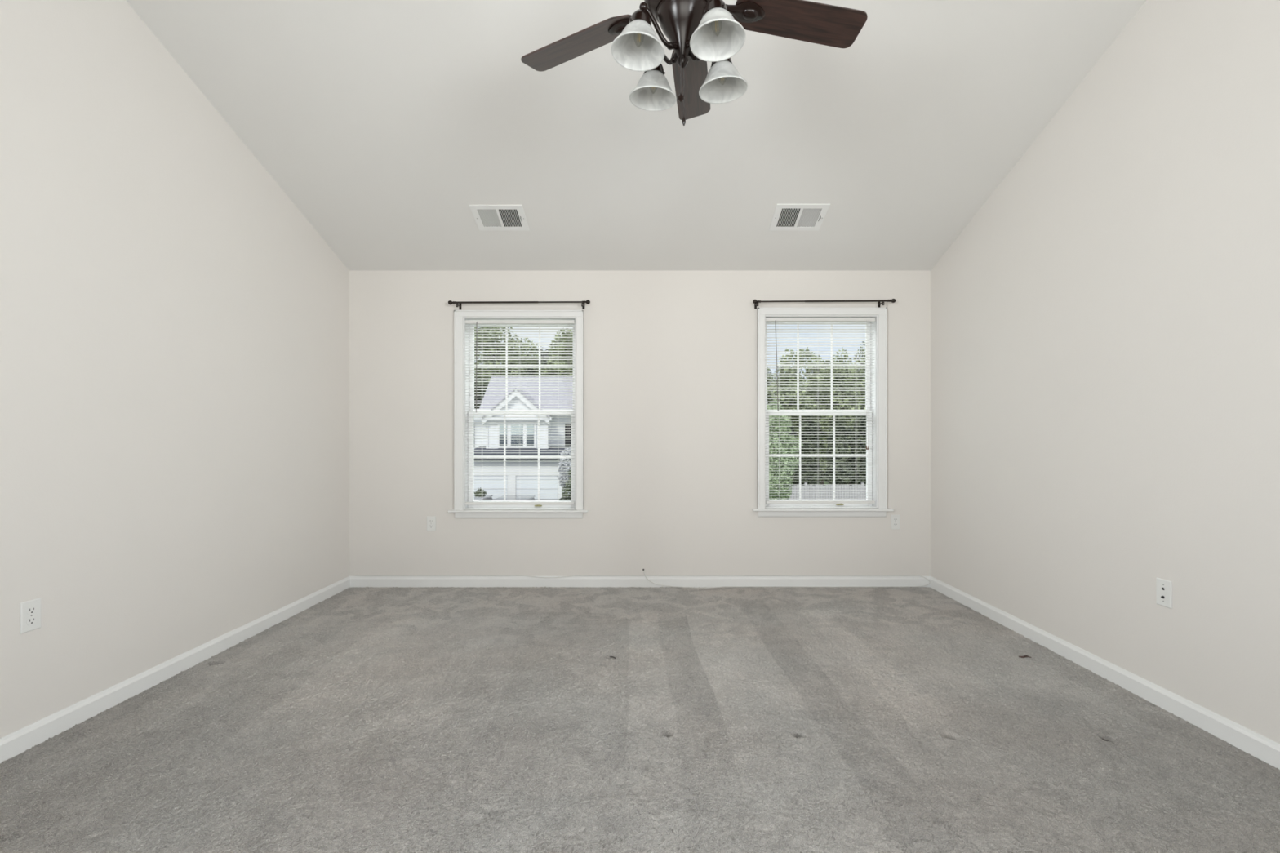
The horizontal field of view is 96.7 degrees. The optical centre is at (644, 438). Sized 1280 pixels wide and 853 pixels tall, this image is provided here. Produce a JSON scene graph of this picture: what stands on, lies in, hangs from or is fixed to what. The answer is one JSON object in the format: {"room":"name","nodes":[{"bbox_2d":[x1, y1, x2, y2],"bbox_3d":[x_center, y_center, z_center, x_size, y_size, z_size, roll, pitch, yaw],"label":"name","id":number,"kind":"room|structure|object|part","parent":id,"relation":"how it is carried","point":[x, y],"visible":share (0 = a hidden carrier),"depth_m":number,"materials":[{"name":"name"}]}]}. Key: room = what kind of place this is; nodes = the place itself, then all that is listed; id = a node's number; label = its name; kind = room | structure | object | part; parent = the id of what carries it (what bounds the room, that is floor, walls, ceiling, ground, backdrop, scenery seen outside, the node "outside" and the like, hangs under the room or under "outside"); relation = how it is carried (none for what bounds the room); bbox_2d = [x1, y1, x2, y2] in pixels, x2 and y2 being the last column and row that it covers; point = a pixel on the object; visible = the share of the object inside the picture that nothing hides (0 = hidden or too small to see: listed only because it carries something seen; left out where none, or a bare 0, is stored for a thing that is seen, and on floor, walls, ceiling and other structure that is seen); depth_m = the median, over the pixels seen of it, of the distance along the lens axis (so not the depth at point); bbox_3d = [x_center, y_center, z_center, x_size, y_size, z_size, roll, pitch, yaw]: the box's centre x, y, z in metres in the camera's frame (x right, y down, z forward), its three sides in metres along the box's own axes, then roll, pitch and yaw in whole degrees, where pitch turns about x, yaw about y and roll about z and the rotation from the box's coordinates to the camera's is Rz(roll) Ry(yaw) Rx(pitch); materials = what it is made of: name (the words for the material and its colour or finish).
{"room":"empty bedroom","nodes":[
{"label":"empty bedroom","id":0,"kind":"room"},
{"bbox_2d":[0,0,349,737],"bbox_3d":[-2.357,-0.999,1.390,0.160,4.579,5.980,0,0,0],"label":"wall","id":1,"kind":"structure","parent":0,"point":[175,328],"depth_m":2.56,"materials":[{"name":"paint"}]},
{"bbox_2d":[20,597,40,634],"bbox_3d":[-2.273,0.655,2.106,0.006,0.114,0.070,0,0,0],"label":"wall outlet","id":2,"kind":"object","parent":1,"relation":"attached to","point":[30,611],"visible":1,"depth_m":2.10,"materials":[{"name":"white plastic"}]},
{"bbox_2d":[26,616,36,625],"bbox_3d":[-2.271,0.674,2.106,0.002,0.027,0.034,0,0,0],"label":"receptacle","id":3,"kind":"object","parent":2,"relation":"attached to","point":[30,620],"depth_m":2.10,"materials":[{"name":"white plastic"}]},
{"bbox_2d":[26,605,36,614],"bbox_3d":[-2.271,0.635,2.106,0.002,0.027,0.034,0,0,0],"label":"receptacle","id":4,"kind":"object","parent":2,"relation":"attached to","point":[30,610],"depth_m":2.10,"materials":[{"name":"white plastic"}]},
{"bbox_2d":[0,576,350,763],"bbox_3d":[-2.270,1.099,1.390,0.014,0.083,5.980,0,0,0],"label":"baseboard","id":5,"kind":"structure","parent":1,"relation":"attached to","point":[17,742],"depth_m":2.57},
{"bbox_2d":[125,0,1146,270],"bbox_3d":[-0.038,-2.349,1.409,4.797,2.234,6.397,0,0,0],"label":"ceiling","id":6,"kind":"structure","parent":0,"point":[382,122],"depth_m":3.12,"materials":[{"name":"white paint"}]},
{"bbox_2d":[469,204,528,231],"bbox_3d":[-0.972,-1.524,3.818,0.344,0.171,0.240,0,0,0],"label":"ceiling vent","id":7,"kind":"object","parent":6,"relation":"in","point":[487,217],"visible":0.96,"depth_m":3.83,"materials":[{"name":"white metal"}]},
{"bbox_2d":[520,0,867,125],"bbox_3d":[0.154,-1.602,1.985,1.268,1.047,1.266,0,0,0],"label":"ceiling fan","id":8,"kind":"object","parent":6,"relation":"hanging from","point":[699,32],"visible":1,"depth_m":2.01,"materials":[{"name":"brown wood"}]},
{"bbox_3d":[-0.247,-1.492,2.150,0.475,0.006,0.146,-4,11,27],"label":"blade","id":9,"kind":"part","parent":8,"relation":"part of","materials":[{"name":"brown wood"}]},
{"bbox_3d":[-0.023,-1.305,1.859,0.176,0.104,0.176,0,0,0],"label":"lamp shade","id":10,"kind":"part","parent":8,"relation":"part of","materials":[{"name":"white glass"}]},
{"bbox_3d":[0.029,-1.305,2.113,0.176,0.104,0.176,0,0,0],"label":"lamp shade","id":11,"kind":"part","parent":8,"relation":"part of","materials":[{"name":"white glass"}]},
{"bbox_3d":[0.048,-1.379,1.907,0.155,0.110,0.027,0,0,-34],"label":"light arm","id":12,"kind":"part","parent":8,"relation":"part of","materials":[{"name":"brown metal"}]},
{"bbox_3d":[0.076,-1.379,2.042,0.027,0.110,0.155,0,0,-34],"label":"light arm","id":13,"kind":"part","parent":8,"relation":"part of","materials":[{"name":"brown metal"}]},
{"bbox_3d":[0.120,-1.248,1.912,0.004,0.194,0.004,0,0,-15],"label":"pull chain","id":14,"kind":"part","parent":8,"relation":"part of","materials":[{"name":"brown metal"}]},
{"bbox_3d":[0.134,-1.189,1.956,0.004,0.185,0.004,0,0,15],"label":"pull chain","id":15,"kind":"part","parent":8,"relation":"part of","materials":[{"name":"brown metal"}]},
{"bbox_3d":[0.194,-1.492,2.377,0.146,0.006,0.475,-13,-5,8],"label":"blade","id":16,"kind":"part","parent":8,"relation":"part of","materials":[{"name":"brown wood"}]},
{"bbox_3d":[0.212,-1.379,2.014,0.155,0.110,0.027,0,0,-34],"label":"light arm","id":17,"kind":"part","parent":8,"relation":"part of","materials":[{"name":"brown metal"}]},
{"bbox_3d":[0.183,-1.379,1.878,0.027,0.110,0.155,0,0,-34],"label":"light arm","id":18,"kind":"part","parent":8,"relation":"part of","materials":[{"name":"brown metal"}]},
{"bbox_3d":[0.231,-1.305,1.807,0.176,0.104,0.176,0,0,0],"label":"lamp shade","id":19,"kind":"part","parent":8,"relation":"part of","materials":[{"name":"white glass"}]},
{"bbox_3d":[0.283,-1.305,2.061,0.176,0.104,0.176,0,0,0],"label":"lamp shade","id":20,"kind":"part","parent":8,"relation":"part of","materials":[{"name":"white glass"}]},
{"bbox_3d":[0.546,-1.492,2.028,0.475,0.006,0.146,3,-13,-9],"label":"blade","id":21,"kind":"part","parent":8,"relation":"part of","materials":[{"name":"brown wood"}]},
{"bbox_2d":[768,204,830,231],"bbox_3d":[1.030,-1.525,3.814,0.345,0.174,0.248,0,0,0],"label":"ceiling vent","id":22,"kind":"object","parent":6,"relation":"in","point":[786,217],"visible":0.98,"depth_m":3.83,"materials":[{"name":"white metal"}]},
{"bbox_2d":[0,586,1279,852],"bbox_3d":[-0.038,1.159,1.390,4.477,0.059,5.980,0,0,0],"label":"floor","id":23,"kind":"structure","parent":0,"point":[364,719],"depth_m":2.15,"materials":[{"name":"carpet"}]},
{"bbox_2d":[349,270,930,576],"bbox_3d":[-0.038,-0.002,4.459,4.797,2.586,0.162,0,0,0],"label":"wall","id":24,"kind":"structure","parent":0,"point":[670,357],"depth_m":4.38,"materials":[{"name":"paint"}]},
{"bbox_2d":[426,516,435,531],"bbox_3d":[-1.645,0.655,4.376,0.070,0.114,0.006,0,0,0],"label":"wall outlet","id":25,"kind":"object","parent":24,"relation":"attached to","point":[431,521],"visible":1,"depth_m":4.37,"materials":[{"name":"white plastic"}]},
{"bbox_2d":[448,310,588,518],"bbox_3d":[-0.969,-0.186,4.445,1.069,1.600,0.230,0,0,0],"label":"window","id":26,"kind":"structure","parent":24,"relation":"in","point":[461,510],"depth_m":4.37,"materials":[{"name":"white plastic"}]},
{"bbox_2d":[465,320,574,504],"bbox_3d":[-0.969,-0.202,4.397,0.849,1.424,0.039,0,0,0],"label":"window blind","id":27,"kind":"object","parent":26,"relation":"attached to","point":[467,322],"visible":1,"depth_m":4.40,"materials":[{"name":"white plastic"}]},
{"bbox_3d":[-0.969,0.500,4.402,0.843,0.020,0.026,0,0,0],"label":"rail","id":28,"kind":"part","parent":27,"relation":"part of","materials":[{"name":"white plastic"}]},
{"bbox_3d":[-0.582,-0.452,4.380,0.004,0.885,0.001,0,0,0],"label":"lift cord","id":29,"kind":"part","parent":27,"relation":"part of","materials":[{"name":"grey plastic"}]},
{"bbox_3d":[-0.963,0.159,4.465,0.843,0.758,0.030,0,0,0],"label":"sash","id":30,"kind":"part","parent":26,"relation":"part of","materials":[{"name":"white plastic"}]},
{"bbox_3d":[-0.963,-0.558,4.500,0.843,0.736,0.030,0,0,0],"label":"sash","id":31,"kind":"part","parent":26,"relation":"part of","materials":[{"name":"white plastic"}]},
{"bbox_2d":[448,299,590,310],"bbox_3d":[-0.953,-1.022,4.334,1.076,0.060,0.092,0,0,0],"label":"curtain rod","id":32,"kind":"object","parent":24,"relation":"attached to","point":[450,302],"visible":1,"depth_m":4.30,"materials":[{"name":"brown metal"}]},
{"bbox_3d":[-0.953,-1.032,4.305,0.982,0.018,0.015,0,0,0],"label":"rod","id":33,"kind":"part","parent":32,"relation":"part of","materials":[{"name":"brown metal"}]},
{"bbox_2d":[349,576,930,587],"bbox_3d":[-0.038,1.099,4.373,4.477,0.083,0.014,0,0,0],"label":"baseboard","id":34,"kind":"structure","parent":24,"relation":"attached to","point":[355,581],"depth_m":4.37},
{"bbox_2d":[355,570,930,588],"bbox_3d":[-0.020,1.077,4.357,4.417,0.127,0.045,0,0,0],"label":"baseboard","id":35,"kind":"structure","parent":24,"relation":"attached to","point":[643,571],"depth_m":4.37,"materials":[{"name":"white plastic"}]},
{"bbox_2d":[751,307,893,517],"bbox_3d":[1.360,-0.201,4.445,1.070,1.610,0.230,0,0,0],"label":"window","id":36,"kind":"structure","parent":24,"relation":"in","point":[878,509],"depth_m":4.36,"materials":[{"name":"white plastic"}]},
{"bbox_3d":[1.356,-0.565,4.500,0.846,0.750,0.030,0,0,0],"label":"sash","id":37,"kind":"part","parent":36,"relation":"part of","materials":[{"name":"white plastic"}]},
{"bbox_3d":[1.356,0.154,4.465,0.846,0.749,0.030,0,0,0],"label":"sash","id":38,"kind":"part","parent":36,"relation":"part of","materials":[{"name":"white plastic"}]},
{"bbox_2d":[765,317,875,503],"bbox_3d":[1.355,-0.216,4.395,0.846,1.434,0.042,0,0,0],"label":"window blind","id":39,"kind":"object","parent":36,"relation":"attached to","point":[767,319],"visible":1,"depth_m":4.40,"materials":[{"name":"white plastic"}]},
{"bbox_3d":[1.340,-0.212,4.402,0.001,1.402,0.028,0,0,0],"label":"ladder cord","id":40,"kind":"part","parent":39,"relation":"part of","materials":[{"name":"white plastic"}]},
{"bbox_3d":[1.355,0.491,4.402,0.840,0.020,0.026,0,0,0],"label":"rail","id":41,"kind":"part","parent":39,"relation":"part of","materials":[{"name":"white plastic"}]},
{"bbox_3d":[1.706,-0.462,4.380,0.001,0.904,0.001,0,0,0],"label":"lift cord","id":42,"kind":"part","parent":39,"relation":"part of","materials":[{"name":"white fabric"}]},
{"bbox_2d":[752,298,895,308],"bbox_3d":[1.357,-1.031,4.334,1.082,0.062,0.092,0,0,0],"label":"curtain rod","id":43,"kind":"object","parent":24,"relation":"attached to","point":[755,302],"visible":1,"depth_m":4.30,"materials":[{"name":"brown metal"}]},
{"bbox_3d":[1.357,-1.042,4.305,0.988,0.020,0.015,0,0,0],"label":"rod","id":44,"kind":"part","parent":43,"relation":"part of","materials":[{"name":"brown metal"}]},
{"bbox_2d":[890,515,899,529],"bbox_3d":[1.927,0.643,4.376,0.070,0.114,0.006,0,0,0],"label":"wall outlet","id":45,"kind":"object","parent":24,"relation":"attached to","point":[895,519],"visible":1,"depth_m":4.37,"materials":[{"name":"white plastic"}]},
{"bbox_2d":[930,0,1279,743],"bbox_3d":[2.280,-0.999,1.390,0.160,4.579,5.980,0,0,0],"label":"wall","id":46,"kind":"structure","parent":0,"point":[1105,325],"depth_m":2.54,"materials":[{"name":"paint"}]},
{"bbox_2d":[929,576,1279,769],"bbox_3d":[2.193,1.099,1.390,0.014,0.083,5.980,0,0,0],"label":"baseboard","id":47,"kind":"structure","parent":46,"relation":"attached to","point":[1265,749],"depth_m":2.52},
{"bbox_2d":[1156,577,1172,608],"bbox_3d":[2.193,0.653,2.408,0.012,0.114,0.070,0,0,0],"label":"jack plate","id":48,"kind":"object","parent":46,"relation":"attached to","point":[1164,588],"visible":1,"depth_m":2.40,"materials":[{"name":"white plastic"}]},
{"label":"outside","id":49,"kind":"structure","parent":0,"visible":0},
{"bbox_3d":[-6.750,4.285,23.450,5.500,0.030,8.900,0,0,0],"label":"driveway","id":50,"kind":"object","parent":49,"visible":0},
{"bbox_2d":[474,487,486,497],"bbox_3d":[-6.366,3.107,21.988,0.479,2.445,0.476,0,0,-31],"label":"plant","id":51,"kind":"object","parent":50,"relation":"on","point":[483,491],"visible":0.73,"depth_m":21.93,"materials":[{"name":"green plant"}]},
{"bbox_2d":[474,495,493,500],"bbox_3d":[-7.485,3.390,23.502,1.750,1.760,4.497,0,0,0],"label":"car","id":52,"kind":"object","parent":50,"relation":"on","point":[486,497],"visible":0.02,"depth_m":24.26,"materials":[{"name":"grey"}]},
{"bbox_2d":[492,495,534,500],"bbox_3d":[-5.599,3.400,23.502,1.750,1.740,4.497,0,0,0],"label":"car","id":53,"kind":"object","parent":50,"relation":"on","point":[508,497],"visible":0.02,"depth_m":24.46,"materials":[{"name":"grey"}]},
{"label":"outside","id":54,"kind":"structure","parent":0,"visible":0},
{"bbox_2d":[768,473,849,499],"bbox_3d":[10.000,4.450,50.690,140.000,0.300,88.620,0,0,0],"label":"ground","id":55,"kind":"structure","parent":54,"point":[798,473],"depth_m":54.40,"materials":[{"name":"green plant"}]},
{"bbox_2d":[474,377,488,408],"bbox_3d":[-11.416,0.081,36.145,4.234,8.452,4.470,0,0,0],"label":"tree","id":56,"kind":"object","parent":55,"relation":"on","point":[478,400],"visible":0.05,"depth_m":34.84,"materials":[{"name":"green plant"}]},
{"bbox_2d":[474,327,542,382],"bbox_3d":[-11.449,-2.456,43.830,6.768,13.520,5.962,0,0,0],"label":"tree","id":57,"kind":"object","parent":55,"relation":"on","point":[478,349],"visible":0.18,"depth_m":43.35,"materials":[{"name":"green plant"}]},
{"bbox_2d":[474,377,572,500],"bbox_3d":[-6.065,0.496,31.040,5.946,8.063,10.720,0,0,0],"label":"house","id":58,"kind":"structure","parent":55,"relation":"on","point":[542,497],"depth_m":27.01,"materials":[{"name":"white"}]},
{"bbox_3d":[-7.206,3.188,26.108,1.748,2.679,0.065,0,0,0],"label":"garage door","id":59,"kind":"part","parent":58,"relation":"part of","materials":[{"name":"white"}]},
{"bbox_3d":[-6.085,-0.873,27.040,3.308,0.322,0.320,0,0,0],"label":"cornice","id":60,"kind":"part","parent":58,"relation":"part of","materials":[{"name":"white"}]},
{"bbox_3d":[-4.957,3.188,26.108,1.891,2.679,0.065,0,0,0],"label":"garage door","id":61,"kind":"part","parent":58,"relation":"part of","materials":[{"name":"white"}]},
{"bbox_2d":[502,343,550,377],"bbox_3d":[-9.975,-2.166,50.888,6.247,12.941,5.530,0,0,0],"label":"tree","id":62,"kind":"object","parent":55,"relation":"on","point":[527,371],"visible":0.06,"depth_m":50.05,"materials":[{"name":"green plant"}]},
{"bbox_2d":[534,328,572,377],"bbox_3d":[-6.067,-2.150,44.011,4.293,12.908,4.367,0,0,29],"label":"tree","id":63,"kind":"object","parent":55,"relation":"on","point":[548,349],"visible":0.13,"depth_m":43.13,"materials":[{"name":"green plant"}]},
{"bbox_2d":[556,448,571,488],"bbox_3d":[-3.198,2.342,23.998,1.009,4.036,0.724,0,0,0],"label":"flowering tree","id":64,"kind":"object","parent":55,"relation":"on","point":[563,452],"visible":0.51,"depth_m":23.80,"materials":[{"name":"white plant"}]},
{"bbox_2d":[559,469,571,500],"bbox_3d":[-3.078,2.855,22.991,1.347,3.355,1.117,0,0,0],"label":"conifer shrub","id":65,"kind":"object","parent":55,"relation":"on","point":[565,497],"visible":0.07,"depth_m":22.85,"materials":[{"name":"green plant"}]},
{"bbox_2d":[767,368,774,470],"bbox_3d":[8.843,-0.553,41.318,3.023,9.718,2.546,0,0,-16],"label":"tree","id":66,"kind":"object","parent":55,"relation":"on","point":[768,375],"visible":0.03,"depth_m":41.04,"materials":[{"name":"green plant"}]},
{"bbox_2d":[767,399,803,499],"bbox_3d":[4.873,1.426,21.029,2.061,5.754,1.562,0,0,-18],"label":"young tree","id":67,"kind":"object","parent":55,"relation":"on","point":[776,494],"visible":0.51,"depth_m":20.68,"materials":[{"name":"green plant"}]},
{"bbox_2d":[773,415,804,499],"bbox_3d":[8.016,1.429,31.988,1.778,5.750,1.581,0,0,21],"label":"evergreen tree","id":68,"kind":"object","parent":55,"relation":"on","point":[795,478],"visible":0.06,"depth_m":31.71,"materials":[{"name":"green plant"}]},
{"bbox_2d":[768,346,817,475],"bbox_3d":[9.033,-0.754,36.044,3.812,10.120,3.286,0,0,11],"label":"tree","id":69,"kind":"object","parent":55,"relation":"on","point":[794,423],"visible":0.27,"depth_m":35.47,"materials":[{"name":"green plant"}]},
{"bbox_2d":[797,408,822,485],"bbox_3d":[9.539,1.290,33.071,1.525,6.028,1.719,0,0,0],"label":"evergreen tree","id":70,"kind":"object","parent":55,"relation":"on","point":[803,459],"visible":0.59,"depth_m":32.65,"materials":[{"name":"green plant"}]},
{"bbox_2d":[800,355,833,472],"bbox_3d":[12.145,-0.840,40.609,3.405,10.292,3.582,0,0,0],"label":"tree","id":71,"kind":"object","parent":55,"relation":"on","point":[820,437],"visible":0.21,"depth_m":39.91,"materials":[{"name":"green plant"}]},
{"bbox_2d":[813,393,827,485],"bbox_3d":[16.287,-0.681,51.457,4.214,9.974,4.780,0,0,29],"label":"tree","id":72,"kind":"object","parent":55,"relation":"on","point":[822,480],"visible":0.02,"depth_m":51.35,"materials":[{"name":"green plant"}]},
{"bbox_2d":[788,482,866,499],"bbox_3d":[9.887,3.279,29.070,5.115,2.042,0.140,0,0,0],"label":"fence","id":73,"kind":"object","parent":55,"relation":"on","point":[804,494],"visible":0.16,"depth_m":29.00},
{"bbox_2d":[822,415,853,499],"bbox_3d":[10.876,1.404,32.079,1.630,5.801,1.464,0,0,0],"label":"evergreen tree","id":74,"kind":"object","parent":55,"relation":"on","point":[830,459],"visible":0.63,"depth_m":31.69,"materials":[{"name":"green plant"}]},
{"bbox_2d":[812,347,864,473],"bbox_3d":[12.301,-0.700,35.756,3.343,10.011,3.059,0,0,0],"label":"tree","id":75,"kind":"object","parent":55,"relation":"on","point":[827,423],"visible":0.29,"depth_m":35.53,"materials":[{"name":"green plant"}]},
{"bbox_2d":[832,386,863,492],"bbox_3d":[16.855,-0.626,45.877,4.022,9.864,4.259,0,0,0],"label":"tree","id":76,"kind":"object","parent":55,"relation":"on","point":[851,386],"visible":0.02,"depth_m":45.86,"materials":[{"name":"green plant"}]},
{"bbox_2d":[845,341,865,423],"bbox_3d":[15.844,-1.406,40.951,3.565,11.422,3.781,0,0,-43],"label":"tree","id":77,"kind":"object","parent":55,"relation":"on","point":[864,353],"visible":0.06,"depth_m":40.19,"materials":[{"name":"green plant"}]},
{"bbox_2d":[847,408,866,499],"bbox_3d":[12.638,1.270,32.951,1.806,6.068,1.945,0,0,0],"label":"evergreen tree","id":78,"kind":"object","parent":55,"relation":"on","point":[855,459],"visible":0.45,"depth_m":32.67,"materials":[{"name":"green plant"}]}
]}

